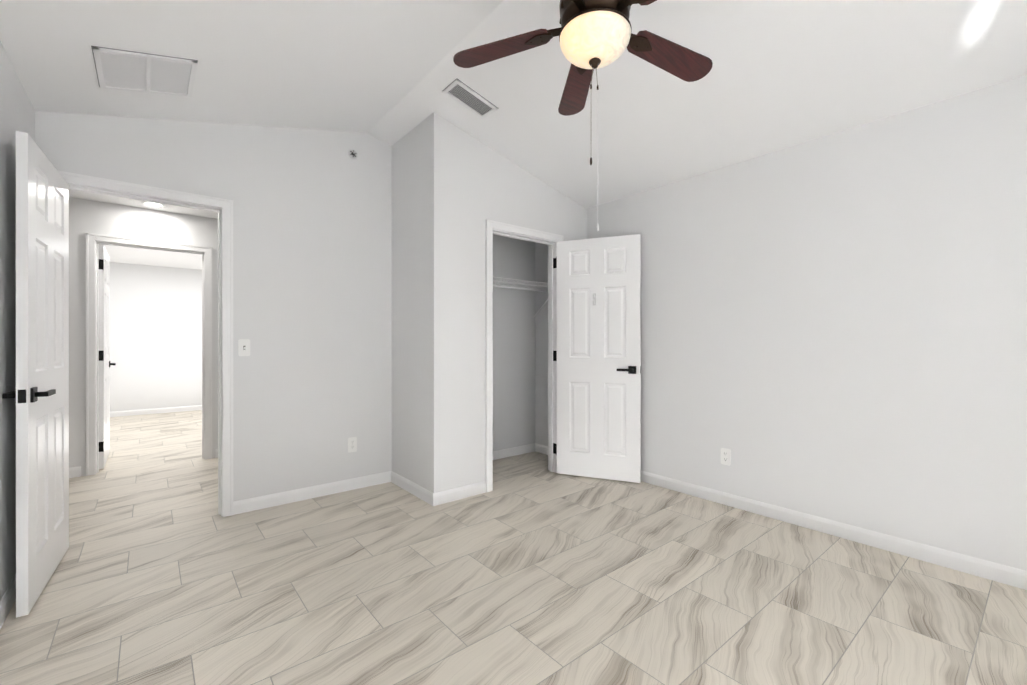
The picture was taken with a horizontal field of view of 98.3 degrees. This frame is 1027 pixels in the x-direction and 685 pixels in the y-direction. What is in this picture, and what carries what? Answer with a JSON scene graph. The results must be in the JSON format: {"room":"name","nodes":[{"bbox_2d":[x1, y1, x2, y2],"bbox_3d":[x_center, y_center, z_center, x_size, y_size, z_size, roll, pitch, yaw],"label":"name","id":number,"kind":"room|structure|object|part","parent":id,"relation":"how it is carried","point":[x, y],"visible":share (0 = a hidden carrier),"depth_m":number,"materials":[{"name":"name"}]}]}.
{"room":"empty bedroom","nodes":[
{"label":"empty bedroom","id":0,"kind":"room"},
{"bbox_2d":[0,41,34,600],"bbox_3d":[-1.135,-0.073,0.542,0.120,2.450,4.940,0,0,-39],"label":"wall","id":1,"kind":"structure","parent":0,"point":[17,111],"depth_m":1.94,"materials":[{"name":"white paint"}]},
{"bbox_2d":[0,574,15,628],"bbox_3d":[-1.079,1.109,0.588,0.025,0.085,4.700,0,0,-39],"label":"baseboard","id":2,"kind":"structure","parent":1,"relation":"attached to","point":[8,599],"depth_m":1.89,"materials":[{"name":"white paint"}]},
{"bbox_2d":[69,197,217,475],"bbox_3d":[-2.484,-0.068,4.908,5.800,2.435,0.120,0,0,-39],"label":"wall","id":3,"kind":"structure","parent":0,"point":[98,217],"depth_m":3.88,"materials":[{"name":"white paint"}]},
{"bbox_2d":[69,466,80,477],"bbox_3d":[-4.198,1.108,3.415,1.255,0.085,0.013,0,0,-39],"label":"baseboard","id":4,"kind":"structure","parent":3,"relation":"attached to","point":[74,472],"depth_m":3.79,"materials":[{"name":"white paint"}]},
{"bbox_2d":[99,245,115,468],"bbox_3d":[-3.937,0.130,4.272,0.135,2.015,0.826,0,0,-39],"label":"hall door","id":5,"kind":"structure","parent":3,"relation":"in","point":[105,363],"depth_m":4.07,"materials":[{"name":"white paint"}]},
{"bbox_2d":[85,232,211,475],"bbox_3d":[-3.382,0.103,4.170,0.907,2.098,0.162,0,0,-39],"label":"trim","id":6,"kind":"structure","parent":3,"relation":"attached to","point":[93,242],"depth_m":3.93,"materials":[{"name":"white paint"}]},
{"bbox_2d":[109,262,201,411],"bbox_3d":[-4.960,-0.070,7.921,5.800,2.435,0.120,0,0,-39],"label":"wall","id":7,"kind":"structure","parent":0,"point":[156,334],"depth_m":7.16,"materials":[{"name":"white paint"}]},
{"bbox_2d":[110,405,201,416],"bbox_3d":[-4.918,1.105,7.871,5.800,0.085,0.013,0,0,-39],"label":"baseboard","id":8,"kind":"structure","parent":7,"relation":"attached to","point":[196,407],"depth_m":7.16,"materials":[{"name":"white paint"}]},
{"bbox_2d":[35,111,391,501],"bbox_3d":[-1.212,-0.279,3.597,3.640,2.858,0.120,0,0,-39],"label":"wall","id":9,"kind":"structure","parent":0,"point":[312,286],"depth_m":3.20,"materials":[{"name":"white paint"}]},
{"bbox_2d":[2,131,68,617],"bbox_3d":[-2.280,0.132,2.174,0.135,2.015,0.806,0,0,-36],"label":"bedroom door","id":10,"kind":"structure","parent":9,"relation":"in","point":[40,394],"depth_m":2.01,"materials":[{"name":"white paint"}]},
{"bbox_2d":[57,170,233,516],"bbox_3d":[-2.257,0.104,2.739,0.887,2.098,0.162,0,0,-39],"label":"trim","id":11,"kind":"structure","parent":9,"relation":"attached to","point":[222,208],"depth_m":2.93,"materials":[{"name":"white paint"}]},
{"bbox_2d":[238,339,249,355],"bbox_3d":[-1.821,0.035,3.007,0.070,0.115,0.018,0,0,-39],"label":"light switch","id":12,"kind":"object","parent":9,"relation":"attached to","point":[243,347],"visible":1,"depth_m":3.01,"materials":[{"name":"white plastic"}]},
{"bbox_2d":[233,472,387,514],"bbox_3d":[-1.441,1.108,3.325,1.120,0.085,0.013,0,0,-39],"label":"baseboard","id":13,"kind":"structure","parent":9,"relation":"attached to","point":[256,503],"depth_m":3.25,"materials":[{"name":"white paint"}]},
{"bbox_2d":[348,437,356,452],"bbox_3d":[-1.260,0.800,3.475,0.070,0.115,0.008,0,0,-39],"label":"outlet","id":14,"kind":"object","parent":9,"relation":"attached to","point":[352,444],"visible":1,"depth_m":3.47,"materials":[{"name":"white plastic"}]},
{"bbox_2d":[348,150,356,158],"bbox_3d":[-1.252,-1.475,3.471,0.072,0.072,0.024,0,0,-39],"label":"sprinkler head","id":15,"kind":"object","parent":9,"relation":"attached to","point":[352,154],"visible":1,"depth_m":3.47,"materials":[{"name":"white metal"}]},
{"bbox_2d":[391,112,445,492],"bbox_3d":[-0.748,-0.254,3.442,0.100,2.808,0.710,0,0,-39],"label":"wall","id":16,"kind":"structure","parent":0,"point":[418,281],"depth_m":3.30,"materials":[{"name":"white paint"}]},
{"bbox_2d":[388,471,435,505],"bbox_3d":[-0.782,1.108,3.394,0.013,0.085,0.703,0,0,-39],"label":"baseboard","id":17,"kind":"structure","parent":16,"relation":"attached to","point":[418,491],"depth_m":3.36,"materials":[{"name":"white paint"}]},
{"bbox_2d":[0,410,1026,684],"bbox_3d":[-1.466,1.200,3.985,9.000,0.100,12.000,0,0,-39],"label":"floor","id":18,"kind":"structure","parent":0,"point":[530,570],"depth_m":2.03,"materials":[{"name":"tile"}]},
{"bbox_2d":[0,0,1026,269],"bbox_3d":[-1.614,-1.510,3.849,5.800,0.576,10.660,0,0,-39],"label":"ceiling","id":19,"kind":"structure","parent":0,"point":[782,74],"depth_m":2.36,"materials":[{"name":"white paint"}]},
{"bbox_2d":[91,46,197,96],"bbox_3d":[-1.849,-1.354,2.245,0.386,0.102,0.406,0,0,-39],"label":"ceiling vent","id":20,"kind":"object","parent":19,"relation":"in","point":[125,70],"visible":1,"depth_m":2.22,"materials":[{"name":"white metal"}]},
{"bbox_2d":[141,202,165,207],"bbox_3d":[-3.209,-1.231,3.962,0.169,0.008,0.169,0,0,45],"label":"recessed light","id":21,"kind":"object","parent":19,"relation":"in","point":[153,205],"visible":0.33,"depth_m":3.95,"materials":[{"name":"white paint"}]},
{"bbox_2d":[443,79,497,118],"bbox_3d":[-0.282,-1.601,2.937,0.328,0.088,0.176,0,0,-39],"label":"ceiling vent","id":22,"kind":"object","parent":19,"relation":"in","point":[468,98],"visible":1,"depth_m":2.93,"materials":[{"name":"white metal"}]},
{"bbox_2d":[453,0,712,230],"bbox_3d":[0.348,-1.061,1.700,1.140,1.252,1.088,0,0,-39],"label":"ceiling fan","id":23,"kind":"object","parent":19,"relation":"hanging from","point":[594,34],"visible":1,"depth_m":1.78,"materials":[{"name":"brown wood"}]},
{"bbox_3d":[0.318,-1.150,1.734,0.274,0.098,0.274,0,0,-39],"label":"lamp shade","id":24,"kind":"part","parent":23,"relation":"part of","materials":[{"name":"white glass"}]},
{"bbox_2d":[446,120,585,489],"bbox_3d":[0.068,-0.242,3.717,1.510,2.785,0.100,0,0,-39],"label":"wall","id":25,"kind":"structure","parent":0,"point":[484,182],"depth_m":3.34,"materials":[{"name":"white paint"}]},
{"bbox_2d":[436,481,485,505],"bbox_3d":[-0.382,1.108,3.276,0.435,0.085,0.013,0,0,-39],"label":"baseboard","id":26,"kind":"structure","parent":25,"relation":"attached to","point":[470,490],"depth_m":3.26,"materials":[{"name":"white paint"}]},
{"bbox_2d":[485,219,563,491],"bbox_3d":[0.075,0.103,3.723,0.842,2.098,0.142,0,0,-39],"label":"trim","id":27,"kind":"structure","parent":25,"relation":"attached to","point":[550,240],"depth_m":3.62,"materials":[{"name":"white paint"}]},
{"bbox_2d":[553,234,640,482],"bbox_3d":[0.684,0.131,3.754,0.756,2.015,0.135,0,0,23],"label":"closet door","id":28,"kind":"structure","parent":25,"relation":"in","point":[597,355],"depth_m":3.72,"materials":[{"name":"white paint"}]},
{"bbox_2d":[493,234,547,450],"bbox_3d":[-0.158,-0.238,3.991,1.510,2.775,0.610,0,0,-39],"label":"wall","id":29,"kind":"structure","parent":0,"point":[520,374],"depth_m":4.56,"materials":[{"name":"white paint"}]},
{"bbox_2d":[493,443,547,459],"bbox_3d":[-0.158,1.107,3.992,1.510,0.085,0.610,0,0,-39],"label":"baseboard","id":30,"kind":"structure","parent":29,"relation":"attached to","point":[518,450],"depth_m":4.55,"materials":[{"name":"white paint"}]},
{"bbox_2d":[493,277,547,316],"bbox_3d":[-0.222,-0.421,4.069,1.500,0.307,0.405,0,0,-39],"label":"wire closet shelf","id":31,"kind":"object","parent":29,"relation":"attached to","point":[520,284],"visible":0.38,"depth_m":4.17,"materials":[{"name":"white metal"}]},
{"bbox_2d":[586,75,1026,570],"bbox_3d":[1.770,-0.074,2.929,0.120,2.450,4.940,0,0,-39],"label":"wall","id":32,"kind":"structure","parent":0,"point":[834,327],"depth_m":2.56,"materials":[{"name":"white paint"}]},
{"bbox_2d":[721,448,730,465],"bbox_3d":[1.505,0.810,3.151,0.008,0.115,0.070,0,0,-39],"label":"outlet","id":33,"kind":"object","parent":32,"relation":"attached to","point":[725,456],"visible":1,"depth_m":3.15,"materials":[{"name":"white plastic"}]},
{"bbox_2d":[641,471,1026,589],"bbox_3d":[1.945,1.108,2.613,0.013,0.085,3.990,0,0,-39],"label":"baseboard","id":34,"kind":"structure","parent":32,"relation":"attached to","point":[1001,573],"depth_m":2.55,"materials":[{"name":"white paint"}]}
]}

